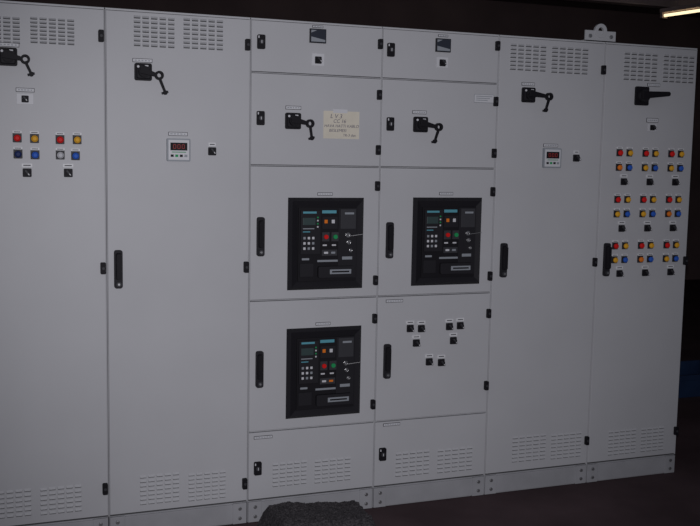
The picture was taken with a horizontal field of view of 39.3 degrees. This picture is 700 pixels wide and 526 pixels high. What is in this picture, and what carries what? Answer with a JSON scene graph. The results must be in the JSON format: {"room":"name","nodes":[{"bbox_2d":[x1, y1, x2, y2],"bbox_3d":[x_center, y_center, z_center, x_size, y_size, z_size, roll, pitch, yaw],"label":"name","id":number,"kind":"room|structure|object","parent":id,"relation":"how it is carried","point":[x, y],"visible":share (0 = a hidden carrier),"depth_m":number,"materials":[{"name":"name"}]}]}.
{"room":"electrical room","nodes":[
{"label":"electrical room","id":0,"kind":"room"},
{"bbox_2d":[5,0,699,279],"bbox_3d":[-0.687,-1.441,11.626,15.000,3.600,0.200,-1,7,-21],"label":"wall","id":1,"kind":"structure","parent":0,"point":[469,16],"depth_m":12.22,"materials":[{"name":"paint"}]},
{"bbox_2d":[220,279,699,525],"bbox_3d":[1.597,1.099,5.739,15.000,0.100,13.100,-1,7,-21],"label":"floor","id":2,"kind":"structure","parent":0,"point":[663,499],"depth_m":4.71,"materials":[{"name":"concrete"}]},
{"bbox_2d":[0,0,108,525],"bbox_3d":[-1.377,0.052,4.187,0.598,2.208,0.656,-1,7,-21],"label":"tall cabinet","id":3,"kind":"object","parent":2,"relation":"on","point":[54,376],"visible":1,"depth_m":3.96,"materials":[{"name":"metal"}]},
{"bbox_2d":[104,7,250,525],"bbox_3d":[-0.815,0.040,4.400,0.600,2.208,0.656,-1,7,-21],"label":"tall cabinet","id":4,"kind":"object","parent":2,"relation":"on","point":[177,85],"visible":0.99,"depth_m":4.14,"materials":[{"name":"metal"}]},
{"bbox_2d":[246,18,382,522],"bbox_3d":[-0.252,0.027,4.613,0.601,2.208,0.656,-1,7,-21],"label":"tall cabinet","id":5,"kind":"object","parent":2,"relation":"on","point":[316,92],"visible":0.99,"depth_m":4.33,"materials":[{"name":"metal"}]},
{"bbox_2d":[286,325,360,418],"bbox_3d":[-0.110,0.493,4.403,0.355,0.408,0.044,-1,7,-21],"label":"circuit breaker","id":6,"kind":"object","parent":5,"relation":"attached to","point":[323,364],"visible":1,"depth_m":4.40,"materials":[{"name":"black plastic"}]},
{"bbox_2d":[287,198,363,289],"bbox_3d":[-0.100,-0.084,4.340,0.355,0.408,0.044,-1,7,-21],"label":"circuit breaker","id":7,"kind":"object","parent":5,"relation":"attached to","point":[325,249],"visible":1,"depth_m":4.34,"materials":[{"name":"black plastic"}]},
{"bbox_2d":[257,500,375,525],"bbox_3d":[-0.129,1.112,4.209,0.541,0.145,0.440,-1,7,-21],"label":"heap","id":8,"kind":"object","parent":2,"relation":"on","point":[345,513],"visible":1,"depth_m":4.16,"materials":[{"name":"grey gravel"}]},
{"bbox_2d":[372,27,500,507],"bbox_3d":[0.305,0.014,4.823,0.585,2.208,0.656,-1,7,-21],"label":"tall cabinet","id":9,"kind":"object","parent":2,"relation":"on","point":[440,101],"visible":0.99,"depth_m":4.56,"materials":[{"name":"metal"}]},
{"bbox_2d":[411,197,481,285],"bbox_3d":[0.459,-0.098,4.551,0.355,0.408,0.044,-1,7,-21],"label":"circuit breaker","id":10,"kind":"object","parent":9,"relation":"attached to","point":[446,232],"visible":1,"depth_m":4.55,"materials":[{"name":"black plastic"}]},
{"bbox_2d":[483,24,615,494],"bbox_3d":[0.886,-0.043,5.038,0.653,2.296,0.656,-1,7,-21],"label":"tall cabinet","id":11,"kind":"object","parent":2,"relation":"on","point":[544,261],"visible":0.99,"depth_m":4.77,"materials":[{"name":"metal"}]},
{"bbox_2d":[585,42,696,482],"bbox_3d":[1.386,-0.010,5.229,0.550,2.208,0.661,-1,7,-21],"label":"tall cabinet","id":12,"kind":"object","parent":2,"relation":"on","point":[649,90],"visible":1,"depth_m":4.97,"materials":[{"name":"metal"}]},
{"bbox_2d":[678,360,699,397],"bbox_3d":[2.415,0.837,7.094,0.630,0.160,0.425,-1,7,-21],"label":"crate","id":13,"kind":"object","parent":2,"relation":"on","point":[689,376],"visible":0.25,"depth_m":6.87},
{"bbox_2d":[491,0,699,17],"bbox_3d":[0.855,-2.854,7.746,15.200,0.100,8.200,-1,7,-21],"label":"ceiling","id":14,"kind":"structure","parent":0,"point":[564,3],"depth_m":12.54,"materials":[{"name":"paint"}]},
{"bbox_2d":[660,0,699,18],"bbox_3d":[3.832,-2.838,10.280,0.100,0.390,1.400,-3,7,-31],"label":"fluorescent light","id":15,"kind":"object","parent":14,"relation":"hanging from","point":[663,12],"visible":1,"depth_m":10.68,"materials":[{"name":"paint"}]},
{"bbox_2d":[567,0,699,10],"bbox_3d":[0.546,-2.747,8.286,15.000,0.240,3.140,-1,7,-21],"label":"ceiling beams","id":16,"kind":"structure","parent":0,"point":[661,4],"depth_m":10.92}
]}

